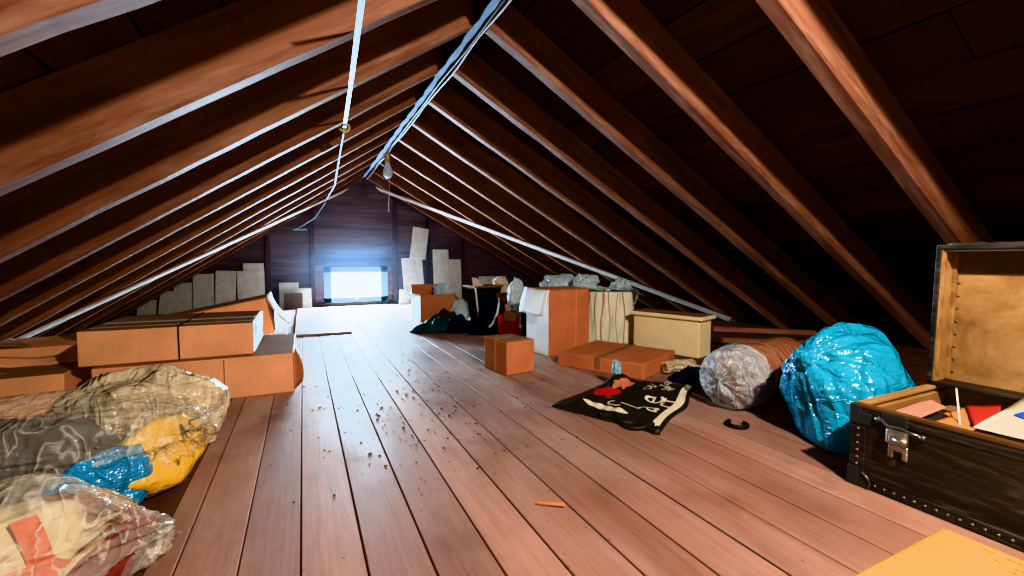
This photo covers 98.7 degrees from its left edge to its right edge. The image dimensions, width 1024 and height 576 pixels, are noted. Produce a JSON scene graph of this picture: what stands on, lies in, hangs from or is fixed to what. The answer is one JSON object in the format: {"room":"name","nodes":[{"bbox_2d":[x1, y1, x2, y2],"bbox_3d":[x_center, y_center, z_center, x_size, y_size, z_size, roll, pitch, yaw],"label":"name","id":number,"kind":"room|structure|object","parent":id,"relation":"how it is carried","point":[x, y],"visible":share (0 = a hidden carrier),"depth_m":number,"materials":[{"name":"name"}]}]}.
{"room":"attic","nodes":[
{"label":"attic","id":0,"kind":"room"},
{"bbox_2d":[125,180,539,315],"bbox_3d":[-2.838,-1.061,9.967,10.644,3.010,0.056,-2,4,-25],"label":"wall","id":1,"kind":"structure","parent":0,"point":[356,223],"depth_m":9.63,"materials":[{"name":"brown wood"}]},
{"bbox_2d":[265,236,271,293],"bbox_3d":[-4.957,-0.309,8.948,0.090,1.480,0.052,-2,4,-25],"label":"trim","id":2,"kind":"structure","parent":1,"relation":"attached to","point":[267,238],"depth_m":8.91,"materials":[{"name":"brown wood"}]},
{"bbox_2d":[309,211,315,306],"bbox_3d":[-4.216,-0.605,9.282,0.090,2.027,0.052,-2,4,-25],"label":"trim","id":3,"kind":"structure","parent":1,"relation":"attached to","point":[311,216],"depth_m":9.26,"materials":[{"name":"brown wood"}]},
{"bbox_2d":[315,260,392,264],"bbox_3d":[-3.446,-0.560,9.655,1.620,0.090,0.047,-2,4,-25],"label":"trim","id":4,"kind":"structure","parent":1,"relation":"attached to","point":[317,262],"depth_m":9.61,"materials":[{"name":"brown wood"}]},
{"bbox_2d":[316,301,393,306],"bbox_3d":[-3.446,0.348,9.713,1.620,0.070,0.047,-2,4,-25],"label":"trim","id":5,"kind":"structure","parent":1,"relation":"attached to","point":[372,302],"depth_m":9.67,"materials":[{"name":"brown wood"}]},
{"bbox_2d":[323,267,387,302],"bbox_3d":[-3.433,-0.080,9.706,1.330,0.775,0.128,-2,4,-25],"label":"window","id":6,"kind":"structure","parent":1,"relation":"in","point":[328,298],"depth_m":9.67,"materials":[{"name":"blue paint"}]},
{"bbox_2d":[392,199,397,303],"bbox_3d":[-2.672,-0.826,10.004,0.090,2.376,0.052,-2,4,-25],"label":"trim","id":7,"kind":"structure","parent":1,"relation":"attached to","point":[394,234],"depth_m":9.98,"materials":[{"name":"brown wood"}]},
{"bbox_2d":[425,219,429,283],"bbox_3d":[-1.986,-0.638,10.344,0.090,1.958,0.052,-2,4,-25],"label":"trim","id":8,"kind":"structure","parent":1,"relation":"attached to","point":[427,260],"depth_m":10.32,"materials":[{"name":"brown wood"}]},
{"bbox_2d":[460,240,464,298],"bbox_3d":[-1.210,-0.426,10.727,0.090,1.486,0.052,-2,4,-25],"label":"trim","id":9,"kind":"structure","parent":1,"relation":"attached to","point":[461,241],"depth_m":10.70,"materials":[{"name":"brown wood"}]},
{"bbox_2d":[0,0,1023,339],"bbox_3d":[-0.023,-0.797,4.022,10.587,3.246,13.360,-2,4,-25],"label":"ceiling","id":10,"kind":"structure","parent":0,"point":[955,68],"depth_m":3.10,"materials":[{"name":"brown wood"}]},
{"bbox_2d":[0,0,160,56],"bbox_3d":[-1.645,-0.588,0.847,4.600,3.066,0.088,-2,4,-25],"label":"rafter","id":11,"kind":"object","parent":10,"relation":"attached to","point":[23,23],"visible":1,"depth_m":1.07,"materials":[{"name":"brown wood"}]},
{"bbox_2d":[0,111,402,338],"bbox_3d":[-3.458,-0.830,4.649,4.600,3.066,0.088,-2,4,-25],"label":"rafter","id":12,"kind":"object","parent":10,"relation":"attached to","point":[48,309],"visible":0.45,"depth_m":4.63,"materials":[{"name":"brown wood"}]},
{"bbox_2d":[12,131,390,338],"bbox_3d":[-3.820,-0.878,5.410,4.602,3.067,0.088,-2,4,-25],"label":"rafter","id":13,"kind":"object","parent":10,"relation":"attached to","point":[156,264],"visible":0.29,"depth_m":5.42,"materials":[{"name":"brown wood"}]},
{"bbox_2d":[0,84,418,326],"bbox_3d":[-3.095,-0.781,3.888,4.600,3.066,0.090,-2,4,-25],"label":"rafter","id":14,"kind":"object","parent":10,"relation":"attached to","point":[58,283],"visible":0.59,"depth_m":3.96,"materials":[{"name":"brown wood"}]},
{"bbox_2d":[38,145,381,336],"bbox_3d":[-4.184,-0.926,6.171,4.600,3.066,0.089,-2,4,-25],"label":"rafter","id":15,"kind":"object","parent":10,"relation":"attached to","point":[68,324],"visible":0.38,"depth_m":6.21,"materials":[{"name":"brown wood"}]},
{"bbox_2d":[363,0,500,176],"bbox_3d":[-0.443,-1.950,3.604,0.082,0.029,12.100,-2,4,-25],"label":"duct","id":16,"kind":"object","parent":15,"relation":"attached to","point":[492,4],"visible":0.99,"depth_m":3.89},
{"bbox_2d":[0,0,436,196],"bbox_3d":[-2.007,-0.636,1.606,4.600,3.066,0.089,-2,4,-25],"label":"rafter","id":17,"kind":"object","parent":10,"relation":"attached to","point":[51,123],"visible":1,"depth_m":1.81,"materials":[{"name":"brown wood"}]},
{"bbox_2d":[325,0,364,200],"bbox_3d":[-2.010,-1.454,5.040,0.128,0.162,7.423,-2,4,-24],"label":"hanging cord","id":18,"kind":"object","parent":17,"relation":"hanging from","point":[360,5],"visible":0.94,"depth_m":2.62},
{"bbox_2d":[66,157,373,330],"bbox_3d":[-4.546,-0.975,6.930,4.600,3.066,0.090,-2,4,-25],"label":"rafter","id":19,"kind":"object","parent":10,"relation":"attached to","point":[159,281],"visible":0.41,"depth_m":6.87,"materials":[{"name":"brown wood"}]},
{"bbox_2d":[0,45,441,301],"bbox_3d":[-2.733,-0.731,3.128,4.600,3.069,0.087,-2,4,-25],"label":"rafter","id":20,"kind":"object","parent":10,"relation":"attached to","point":[38,263],"visible":0.68,"depth_m":3.28,"materials":[{"name":"brown wood"}]},
{"bbox_2d":[94,166,367,322],"bbox_3d":[-4.908,-1.024,7.691,4.601,3.066,0.089,-2,4,-25],"label":"rafter","id":21,"kind":"object","parent":10,"relation":"attached to","point":[361,172],"visible":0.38,"depth_m":7.58,"materials":[{"name":"brown wood"}]},
{"bbox_2d":[17,188,347,337],"bbox_3d":[-4.231,-0.744,6.779,0.188,2.434,5.651,1,4,13],"label":"board","id":22,"kind":"object","parent":21,"relation":"attached to","point":[91,306],"visible":1,"depth_m":5.52,"materials":[{"name":"brown wood"}]},
{"bbox_2d":[0,0,473,263],"bbox_3d":[-2.370,-0.683,2.367,4.600,3.068,0.089,-2,4,-25],"label":"rafter","id":23,"kind":"object","parent":10,"relation":"attached to","point":[32,214],"visible":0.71,"depth_m":2.59,"materials":[{"name":"brown wood"}]},
{"bbox_2d":[114,175,361,316],"bbox_3d":[-5.271,-1.072,8.451,4.600,3.066,0.090,-2,4,-25],"label":"rafter","id":24,"kind":"object","parent":10,"relation":"attached to","point":[350,183],"visible":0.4,"depth_m":8.31,"materials":[{"name":"brown wood"}]},
{"bbox_2d":[367,173,543,282],"bbox_3d":[-0.588,-1.205,10.677,5.548,3.048,0.089,-2,4,-25],"label":"rafter","id":25,"kind":"object","parent":10,"relation":"attached to","point":[374,178],"visible":0.37,"depth_m":10.34,"materials":[{"name":"brown wood"}]},
{"bbox_2d":[376,186,730,321],"bbox_3d":[0.257,-0.844,8.370,7.086,2.608,0.193,2,4,24],"label":"board","id":26,"kind":"object","parent":25,"relation":"attached to","point":[651,290],"visible":1,"depth_m":8.07,"materials":[{"name":"brown wood"}]},
{"bbox_2d":[373,163,555,276],"bbox_3d":[-0.225,-1.157,9.916,5.548,3.048,0.088,-2,4,-25],"label":"rafter","id":27,"kind":"object","parent":10,"relation":"attached to","point":[396,180],"visible":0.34,"depth_m":9.48,"materials":[{"name":"brown wood"}]},
{"bbox_2d":[380,156,576,276],"bbox_3d":[0.138,-1.108,9.155,5.549,3.048,0.090,-2,4,-25],"label":"rafter","id":28,"kind":"object","parent":10,"relation":"attached to","point":[398,168],"visible":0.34,"depth_m":8.59,"materials":[{"name":"brown wood"}]},
{"bbox_2d":[388,141,646,305],"bbox_3d":[0.501,-1.060,8.395,5.547,3.048,0.089,-2,4,-25],"label":"rafter","id":29,"kind":"object","parent":10,"relation":"attached to","point":[402,153],"visible":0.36,"depth_m":7.83,"materials":[{"name":"brown wood"}]},
{"bbox_2d":[398,124,678,309],"bbox_3d":[0.864,-1.011,7.634,5.547,3.050,0.088,-2,4,-25],"label":"rafter","id":30,"kind":"object","parent":10,"relation":"attached to","point":[413,138],"visible":0.79,"depth_m":7.18,"materials":[{"name":"brown wood"}]},
{"bbox_2d":[411,107,706,313],"bbox_3d":[1.226,-0.963,6.874,5.547,3.049,0.087,-2,4,-25],"label":"rafter","id":31,"kind":"object","parent":10,"relation":"attached to","point":[434,127],"visible":0.94,"depth_m":6.42,"materials":[{"name":"brown wood"}]},
{"bbox_2d":[428,82,756,321],"bbox_3d":[1.589,-0.914,6.112,5.548,3.050,0.090,-2,4,-25],"label":"rafter","id":32,"kind":"object","parent":10,"relation":"attached to","point":[447,101],"visible":0.96,"depth_m":5.68,"materials":[{"name":"brown wood"}]},
{"bbox_2d":[451,51,808,328],"bbox_3d":[1.952,-0.866,5.353,5.547,3.050,0.088,-2,4,-25],"label":"rafter","id":33,"kind":"object","parent":10,"relation":"attached to","point":[474,73],"visible":0.98,"depth_m":4.88,"materials":[{"name":"brown wood"}]},
{"bbox_2d":[485,1,862,325],"bbox_3d":[2.314,-0.818,4.593,5.547,3.048,0.090,-2,4,-25],"label":"rafter","id":34,"kind":"object","parent":10,"relation":"attached to","point":[512,31],"visible":0.92,"depth_m":4.03,"materials":[{"name":"brown wood"}]},
{"bbox_2d":[571,0,930,349],"bbox_3d":[2.677,-0.768,3.831,5.547,3.051,0.090,-2,4,-25],"label":"rafter","id":35,"kind":"object","parent":10,"relation":"attached to","point":[627,23],"visible":0.93,"depth_m":3.34,"materials":[{"name":"brown wood"}]},
{"bbox_2d":[755,0,994,243],"bbox_3d":[3.040,-0.721,3.071,5.547,3.048,0.088,-2,4,-25],"label":"rafter","id":36,"kind":"object","parent":10,"relation":"attached to","point":[815,31],"visible":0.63,"depth_m":2.58,"materials":[{"name":"brown wood"}]},
{"bbox_2d":[14,301,1023,575],"bbox_3d":[0.002,0.773,4.067,10.242,0.060,13.240,-2,4,-25],"label":"floor","id":37,"kind":"structure","parent":0,"point":[701,496],"depth_m":1.99,"materials":[{"name":"brown wood"}]},
{"bbox_2d":[0,353,91,419],"bbox_3d":[-3.304,0.650,2.937,0.639,0.329,0.466,-2,4,-25],"label":"cardboard box","id":38,"kind":"object","parent":37,"relation":"on","point":[19,376],"visible":0.74,"depth_m":2.84,"materials":[{"name":"brown cardboard"}]},
{"bbox_2d":[0,333,96,368],"bbox_3d":[-3.677,0.588,3.466,0.645,0.386,0.607,-2,4,-27],"label":"cardboard box","id":39,"kind":"object","parent":38,"relation":"on","point":[32,347],"visible":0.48,"depth_m":3.29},
{"bbox_2d":[0,472,172,575],"bbox_3d":[-1.515,0.748,1.188,0.854,0.356,0.600,-1,4,-10],"label":"plastic bag","id":40,"kind":"object","parent":37,"relation":"on","point":[89,489],"visible":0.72,"depth_m":1.36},
{"bbox_2d":[0,499,86,575],"bbox_3d":[-1.417,0.775,1.200,0.292,0.300,0.408,2,4,33],"label":"clothing","id":41,"kind":"object","parent":40,"relation":"in","point":[23,532],"visible":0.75,"depth_m":1.21,"materials":[{"name":"fabric"}]},
{"bbox_2d":[8,514,58,575],"bbox_3d":[-1.304,0.729,1.201,0.119,0.194,0.059,1,4,16],"label":"print","id":42,"kind":"object","parent":41,"relation":"attached to","point":[28,535],"depth_m":1.19},
{"bbox_2d":[3,557,78,575],"bbox_3d":[-1.314,0.791,1.144,0.049,0.104,0.272,2,4,33],"label":"print","id":43,"kind":"object","parent":41,"relation":"attached to","point":[43,566],"depth_m":1.18},
{"bbox_2d":[34,487,140,523],"bbox_3d":[-1.534,0.793,1.462,0.521,0.231,0.183,-2,4,-25],"label":"clothing","id":44,"kind":"object","parent":40,"relation":"in","point":[92,503],"visible":0.23,"depth_m":1.48,"materials":[{"name":"beige fabric"}]},
{"bbox_2d":[60,508,157,575],"bbox_3d":[-1.269,0.819,1.361,0.155,0.192,0.313,1,4,10],"label":"clothing","id":45,"kind":"object","parent":40,"relation":"in","point":[111,547],"visible":0.78,"depth_m":1.34,"materials":[{"name":"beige fabric"}]},
{"bbox_2d":[0,388,221,468],"bbox_3d":[-1.979,0.680,1.827,0.911,0.410,1.151,3,5,37],"label":"plastic bag","id":46,"kind":"object","parent":37,"relation":"on","point":[109,409],"visible":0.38,"depth_m":1.91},
{"bbox_2d":[0,417,120,507],"bbox_3d":[-2.046,0.719,1.905,0.566,0.322,0.399,-2,4,-25],"label":"clothing","id":47,"kind":"object","parent":46,"relation":"in","point":[26,453],"visible":0.58,"depth_m":1.81,"materials":[{"name":"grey fabric"}]},
{"bbox_2d":[41,443,152,505],"bbox_3d":[-1.590,0.762,1.713,0.195,0.261,0.408,1,4,16],"label":"bundle","id":48,"kind":"object","parent":46,"relation":"in","point":[115,468],"visible":0.43,"depth_m":1.68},
{"bbox_2d":[116,411,215,498],"bbox_3d":[-1.585,0.725,1.963,0.289,0.303,0.599,0,4,-2],"label":"clothing","id":49,"kind":"object","parent":46,"relation":"in","point":[162,430],"visible":0.7,"depth_m":1.91,"materials":[{"name":"fabric"}]},
{"bbox_2d":[180,416,206,437],"bbox_3d":[-1.485,0.641,2.053,0.048,0.061,0.190,0,4,-6],"label":"print","id":50,"kind":"object","parent":49,"relation":"attached to","point":[188,424],"depth_m":2.05},
{"bbox_2d":[45,364,230,443],"bbox_3d":[-1.917,0.632,2.281,0.761,0.448,0.520,-2,4,-25],"label":"plastic bag","id":51,"kind":"object","parent":37,"relation":"on","point":[188,388],"visible":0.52,"depth_m":2.16,"materials":[{"name":"plastic"}]},
{"bbox_2d":[137,300,156,315],"bbox_3d":[-6.640,0.357,7.992,0.282,0.276,0.093,-2,4,-25],"label":"panel","id":52,"kind":"object","parent":37,"relation":"on","point":[150,308],"visible":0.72,"depth_m":7.99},
{"bbox_2d":[158,291,174,314],"bbox_3d":[-6.378,0.270,8.123,0.273,0.455,0.113,-2,4,-25],"label":"panel","id":53,"kind":"object","parent":37,"relation":"on","point":[167,299],"visible":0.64,"depth_m":8.11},
{"bbox_2d":[174,283,191,312],"bbox_3d":[-6.168,0.190,8.240,0.281,0.576,0.114,-2,4,-25],"label":"panel","id":54,"kind":"object","parent":37,"relation":"on","point":[182,292],"visible":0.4,"depth_m":8.23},
{"bbox_2d":[91,333,303,398],"bbox_3d":[-2.367,0.621,3.548,1.237,0.310,1.006,-2,4,-25],"label":"cardboard box","id":55,"kind":"object","parent":37,"relation":"on","point":[275,366],"visible":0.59,"depth_m":3.23,"materials":[{"name":"cardboard"}]},
{"bbox_2d":[76,310,263,366],"bbox_3d":[-2.552,0.353,3.455,1.009,0.253,0.892,-2,4,-25],"label":"cardboard box","id":56,"kind":"object","parent":55,"relation":"on","point":[150,338],"visible":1,"depth_m":3.09,"materials":[{"name":"brown cardboard"}]},
{"bbox_2d":[193,274,214,308],"bbox_3d":[-5.878,0.101,8.378,0.342,0.736,0.124,-2,4,-25],"label":"panel","id":57,"kind":"object","parent":37,"relation":"on","point":[203,284],"visible":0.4,"depth_m":8.37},
{"bbox_2d":[215,271,235,304],"bbox_3d":[-5.550,0.063,8.521,0.360,0.804,0.144,-2,4,-25],"label":"panel","id":58,"kind":"object","parent":37,"relation":"on","point":[225,281],"visible":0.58,"depth_m":8.51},
{"bbox_2d":[168,292,289,334],"bbox_3d":[-3.073,0.398,4.358,1.552,0.649,0.550,-2,4,-25],"label":"cardboard box","id":59,"kind":"object","parent":37,"relation":"on","point":[265,303],"visible":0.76,"depth_m":4.35,"materials":[{"name":"brown cardboard"}]},
{"bbox_2d":[237,271,264,299],"bbox_3d":[-5.158,0.056,8.696,0.474,0.786,0.124,-2,4,-25],"label":"panel","id":60,"kind":"object","parent":37,"relation":"on","point":[249,283],"visible":0.58,"depth_m":8.69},
{"bbox_2d":[279,282,298,308],"bbox_3d":[-4.578,0.160,9.024,0.363,0.537,0.104,-2,4,-25],"label":"panel","id":61,"kind":"object","parent":37,"relation":"on","point":[283,287],"visible":0.48,"depth_m":8.98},
{"bbox_2d":[284,293,302,309],"bbox_3d":[-4.447,0.270,8.938,0.343,0.328,0.084,-2,4,-25],"label":"panel","id":62,"kind":"object","parent":37,"relation":"on","point":[291,300],"visible":0.98,"depth_m":8.93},
{"bbox_2d":[292,288,311,307],"bbox_3d":[-4.331,0.217,9.073,0.352,0.417,0.094,-2,4,-25],"label":"panel","id":63,"kind":"object","parent":37,"relation":"on","point":[307,299],"visible":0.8,"depth_m":9.09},
{"bbox_2d":[295,307,352,335],"bbox_3d":[-3.260,0.516,7.456,0.720,0.021,3.420,-2,4,-25],"label":"plywood sheet","id":64,"kind":"object","parent":37,"relation":"on","point":[328,320],"visible":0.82,"depth_m":6.89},
{"bbox_2d":[401,258,423,303],"bbox_3d":[-2.251,-0.165,10.069,0.523,1.075,0.164,-2,4,-25],"label":"panel","id":65,"kind":"object","parent":37,"relation":"on","point":[412,268],"visible":0.68,"depth_m":10.04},
{"bbox_2d":[409,227,428,259],"bbox_3d":[-2.142,-1.032,10.149,0.469,0.763,0.074,-2,4,-25],"label":"panel","id":66,"kind":"object","parent":65,"relation":"on","point":[418,249],"visible":1,"depth_m":10.14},
{"bbox_2d":[270,339,577,502],"bbox_3d":[-1.271,0.697,4.786,2.231,0.003,6.050,-2,4,-25],"label":"debris","id":67,"kind":"object","parent":37,"relation":"on","point":[354,339],"visible":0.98,"depth_m":2.96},
{"bbox_2d":[409,318,447,333],"bbox_3d":[-1.069,0.512,6.237,0.805,0.178,0.510,-2,4,-25],"label":"clothing","id":68,"kind":"object","parent":37,"relation":"on","point":[436,325],"visible":0.81,"depth_m":6.09,"materials":[{"name":"teal fabric"}]},
{"bbox_2d":[404,284,458,321],"bbox_3d":[-1.366,0.235,7.424,0.818,0.586,0.465,-2,4,-32],"label":"cardboard box","id":69,"kind":"object","parent":37,"relation":"on","point":[425,304],"visible":0.74,"depth_m":7.26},
{"bbox_2d":[432,283,451,294],"bbox_3d":[-1.186,0.019,7.460,0.319,0.214,0.315,-2,4,-25],"label":"plastic","id":70,"kind":"object","parent":69,"relation":"in","point":[441,288],"visible":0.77,"depth_m":7.38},
{"bbox_2d":[424,308,456,322],"bbox_3d":[-1.022,0.435,6.794,0.710,0.260,0.576,-2,4,-25],"label":"clothing","id":71,"kind":"object","parent":37,"relation":"on","point":[445,314],"visible":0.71,"depth_m":6.71,"materials":[{"name":"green fabric"}]},
{"bbox_2d":[432,249,449,286],"bbox_3d":[-1.664,-0.282,10.363,0.387,1.248,0.124,-2,4,-25],"label":"panel","id":72,"kind":"object","parent":37,"relation":"on","point":[440,257],"visible":0.58,"depth_m":10.35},
{"bbox_2d":[449,259,461,299],"bbox_3d":[-1.381,-0.178,10.533,0.355,1.018,0.114,-2,4,-25],"label":"panel","id":73,"kind":"object","parent":37,"relation":"on","point":[454,264],"visible":0.58,"depth_m":10.54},
{"bbox_2d":[450,298,469,319],"bbox_3d":[-0.826,0.357,7.112,0.325,0.383,0.254,-3,5,-42],"label":"plastic bag","id":74,"kind":"object","parent":37,"relation":"on","point":[459,306],"visible":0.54,"depth_m":7.04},
{"bbox_2d":[444,314,481,333],"bbox_3d":[-0.677,0.484,6.328,0.907,0.222,0.640,-2,4,-25],"label":"clothing","id":75,"kind":"object","parent":37,"relation":"on","point":[458,324],"visible":0.86,"depth_m":6.12,"materials":[{"name":"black fabric"}]},
{"bbox_2d":[462,284,502,319],"bbox_3d":[-0.458,0.261,6.856,0.490,0.613,0.430,-2,4,-31],"label":"waste bin","id":76,"kind":"object","parent":37,"relation":"on","point":[476,296],"visible":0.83,"depth_m":6.69,"materials":[{"name":"black plastic"}]},
{"bbox_2d":[479,296,504,328],"bbox_3d":[-0.272,0.362,6.217,0.386,0.488,0.331,-3,5,-37],"label":"bag","id":77,"kind":"object","parent":37,"relation":"on","point":[494,306],"visible":0.63,"depth_m":6.12,"materials":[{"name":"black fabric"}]},
{"bbox_2d":[498,311,518,334],"bbox_3d":[-0.047,0.463,5.862,0.280,0.330,0.158,0,4,-5],"label":"gift bag","id":78,"kind":"object","parent":37,"relation":"on","point":[508,322],"visible":0.86,"depth_m":5.79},
{"bbox_2d":[507,277,523,309],"bbox_3d":[0.044,0.060,5.717,0.231,0.433,0.254,0,4,2],"label":"plastic bag","id":79,"kind":"object","parent":78,"relation":"on","point":[515,289],"visible":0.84,"depth_m":5.62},
{"bbox_2d":[485,333,533,375],"bbox_3d":[-0.028,0.597,4.022,0.308,0.298,0.373,-3,4,-35],"label":"cardboard box","id":80,"kind":"object","parent":37,"relation":"on","point":[506,354],"visible":1,"depth_m":3.90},
{"bbox_2d":[519,286,589,355],"bbox_3d":[0.467,0.342,4.835,0.630,0.703,0.460,-2,4,-31],"label":"cardboard box","id":81,"kind":"object","parent":37,"relation":"on","point":[557,317],"visible":0.91,"depth_m":4.67,"materials":[{"name":"cardboard"}]},
{"bbox_2d":[589,290,633,343],"bbox_3d":[1.196,0.346,5.422,0.602,0.620,0.466,0,4,3],"label":"sack","id":82,"kind":"object","parent":37,"relation":"on","point":[610,318],"visible":0.72,"depth_m":5.22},
{"bbox_2d":[583,285,643,295],"bbox_3d":[1.215,0.033,5.454,0.720,0.119,0.460,0,4,3],"label":"plastic sheet","id":83,"kind":"object","parent":82,"relation":"on","point":[599,288],"visible":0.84,"depth_m":5.30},
{"bbox_2d":[572,273,599,287],"bbox_3d":[0.930,-0.089,5.552,0.342,0.211,0.333,1,4,22],"label":"plastic bag","id":84,"kind":"object","parent":83,"relation":"on","point":[581,280],"visible":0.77,"depth_m":5.46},
{"bbox_2d":[608,277,637,308],"bbox_3d":[1.419,0.066,5.690,0.429,0.425,0.384,-2,4,-25],"label":"plastic bag","id":85,"kind":"object","parent":82,"relation":"on","point":[620,282],"visible":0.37,"depth_m":5.60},
{"bbox_2d":[558,340,674,379],"bbox_3d":[1.005,0.665,4.216,0.853,0.137,0.774,3,5,39],"label":"cardboard box","id":86,"kind":"object","parent":37,"relation":"on","point":[637,362],"visible":0.9,"depth_m":4.02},
{"bbox_2d":[551,359,699,434],"bbox_3d":[0.853,0.696,3.165,0.770,0.232,1.153,3,4,36],"label":"flag","id":87,"kind":"object","parent":37,"relation":"on","point":[627,402],"visible":1,"depth_m":3.01,"materials":[{"name":"fabric"}]},
{"bbox_2d":[594,387,621,396],"bbox_3d":[0.673,0.753,3.181,0.227,0.027,0.158,-2,4,-25],"label":"print","id":88,"kind":"object","parent":87,"relation":"attached to","point":[600,391],"depth_m":3.18},
{"bbox_2d":[612,378,634,388],"bbox_3d":[0.826,0.719,3.311,0.231,0.041,0.143,-2,4,-25],"label":"print","id":89,"kind":"object","parent":87,"relation":"attached to","point":[617,383],"depth_m":3.33},
{"bbox_2d":[630,308,715,358],"bbox_3d":[1.755,0.480,4.825,0.370,0.429,0.825,-3,5,-42],"label":"crate","id":90,"kind":"object","parent":37,"relation":"on","point":[688,334],"visible":0.94,"depth_m":4.64,"materials":[{"name":"brown cardboard"}]},
{"bbox_2d":[661,359,700,373],"bbox_3d":[1.502,0.694,3.928,0.412,0.114,0.275,-2,4,-25],"label":"plastic bag","id":91,"kind":"object","parent":37,"relation":"on","point":[671,366],"visible":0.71,"depth_m":3.86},
{"bbox_2d":[667,365,705,384],"bbox_3d":[1.553,0.706,3.709,0.568,0.112,0.326,-2,4,-25],"label":"clothing","id":92,"kind":"object","parent":37,"relation":"on","point":[689,375],"visible":0.7,"depth_m":3.59,"materials":[{"name":"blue fabric"}]},
{"bbox_2d":[699,337,801,408],"bbox_3d":[1.750,0.594,3.160,0.993,0.440,0.458,-3,4,-35],"label":"carpet","id":93,"kind":"object","parent":37,"relation":"on","point":[739,375],"visible":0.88,"depth_m":2.95,"materials":[{"name":"brown paper"}]},
{"bbox_2d":[720,337,806,343],"bbox_3d":[2.751,0.565,4.611,1.101,0.094,0.060,0,4,0],"label":"board","id":94,"kind":"object","parent":37,"relation":"on","point":[723,339],"visible":0.42,"depth_m":4.58,"materials":[{"name":"brown wood"}]},
{"bbox_2d":[711,326,816,334],"bbox_3d":[2.699,0.458,4.713,1.101,0.094,0.060,0,4,0],"label":"board","id":95,"kind":"object","parent":94,"relation":"on","point":[713,328],"visible":0.92,"depth_m":4.68,"materials":[{"name":"brown wood"}]},
{"bbox_2d":[779,322,915,454],"bbox_3d":[1.894,0.523,2.485,0.713,0.640,0.597,-4,5,-44],"label":"bag","id":96,"kind":"object","parent":37,"relation":"on","point":[844,363],"visible":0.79,"depth_m":2.31,"materials":[{"name":"plastic"}]},
{"bbox_2d":[846,241,1023,551],"bbox_3d":[2.083,0.348,1.697,0.882,1.089,0.958,-2,4,-25],"label":"trunk","id":97,"kind":"object","parent":37,"relation":"on","point":[971,480],"visible":0.99,"depth_m":1.95,"materials":[{"name":"wood"}]},
{"bbox_2d":[943,405,1023,442],"bbox_3d":[2.088,0.743,1.726,0.690,0.242,0.830,-2,4,-25],"label":"pile","id":98,"kind":"object","parent":97,"relation":"in","point":[949,407],"visible":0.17,"depth_m":1.84,"materials":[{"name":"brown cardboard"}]},
{"bbox_2d":[897,407,974,430],"bbox_3d":[1.880,0.576,1.954,0.400,0.036,0.260,-3,5,-40],"label":"picture frame","id":99,"kind":"object","parent":98,"relation":"on","point":[938,415],"visible":0.12,"depth_m":1.96,"materials":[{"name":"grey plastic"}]},
{"bbox_2d":[894,399,945,416],"bbox_3d":[1.825,0.538,1.962,0.456,0.017,0.109,-2,4,-29],"label":"envelope","id":100,"kind":"object","parent":99,"relation":"on","point":[923,408],"visible":0.87,"depth_m":1.96,"materials":[{"name":"pink paper"}]},
{"bbox_2d":[936,417,975,430],"bbox_3d":[1.805,0.560,1.796,0.250,0.017,0.122,-2,4,-25],"label":"envelope","id":101,"kind":"object","parent":99,"relation":"on","point":[948,420],"visible":0.47,"depth_m":1.82,"materials":[{"name":"orange paper"}]},
{"bbox_2d":[944,407,972,424],"bbox_3d":[2.004,0.565,1.940,0.293,0.010,0.109,-2,4,-25],"label":"envelope","id":102,"kind":"object","parent":99,"relation":"on","point":[964,414],"visible":0.54,"depth_m":1.94,"materials":[{"name":"orange paper"}]},
{"bbox_2d":[966,405,1000,432],"bbox_3d":[2.018,0.551,1.888,0.474,0.021,0.107,-3,5,-41],"label":"folder","id":103,"kind":"object","parent":99,"relation":"on","point":[978,413],"visible":0.62,"depth_m":1.93,"materials":[{"name":"red paper"}]},
{"bbox_2d":[973,398,1023,439],"bbox_3d":[2.076,0.465,1.607,0.658,0.130,0.381,-2,4,-25],"label":"paper sheet","id":104,"kind":"object","parent":97,"relation":"in","point":[1009,422],"visible":1,"depth_m":1.66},
{"bbox_2d":[856,529,1023,575],"bbox_3d":[1.420,0.902,1.095,0.595,0.061,0.750,-2,4,-25],"label":"package","id":105,"kind":"object","parent":37,"relation":"on","point":[945,552],"visible":1,"depth_m":1.37},
{"bbox_2d":[981,548,1023,574],"bbox_3d":[1.557,0.858,1.304,0.079,0.001,0.256,-2,4,-25],"label":"print","id":106,"kind":"object","parent":105,"relation":"on","point":[1006,564],"depth_m":1.37},
{"bbox_3d":[0.598,0.346,5.840,0.822,0.567,0.604,-2,4,-25],"label":"sack","id":107,"kind":"object","parent":37,"relation":"on","visible":0},
{"bbox_2d":[539,273,573,286],"bbox_3d":[0.617,-0.074,5.824,0.553,0.248,0.333,-2,4,-25],"label":"plastic bag","id":108,"kind":"object","parent":107,"relation":"on","point":[564,279],"visible":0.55,"depth_m":5.73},
{"bbox_3d":[2.874,-0.298,-2.009,10.644,3.010,0.056,-2,4,-25],"label":"wall","id":109,"kind":"structure","parent":0,"visible":0},
{"bbox_2d":[383,152,392,211],"bbox_3d":[-2.015,-1.712,7.142,0.164,0.950,0.164,-2,4,-25],"label":"light bulb","id":110,"kind":"object","parent":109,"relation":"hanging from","point":[387,171],"visible":0.99,"depth_m":7.08,"materials":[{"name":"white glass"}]},
{"bbox_2d":[361,0,506,179],"bbox_3d":[-0.448,-2.105,3.725,0.090,0.230,13.340,-2,4,-25],"label":"beam","id":111,"kind":"structure","parent":109,"relation":"attached to","point":[448,48],"depth_m":3.91,"materials":[{"name":"brown wood"}]},
{"bbox_2d":[365,0,505,178],"bbox_3d":[-0.454,-1.960,3.764,0.039,0.042,12.400,-2,4,-25],"label":"cable","id":112,"kind":"object","parent":109,"relation":"attached to","point":[502,2],"visible":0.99,"depth_m":3.90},
{"bbox_2d":[366,0,511,179],"bbox_3d":[-0.430,-1.956,3.776,0.038,0.029,12.400,-2,4,-25],"label":"cable","id":113,"kind":"object","parent":109,"relation":"attached to","point":[509,1],"visible":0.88,"depth_m":3.98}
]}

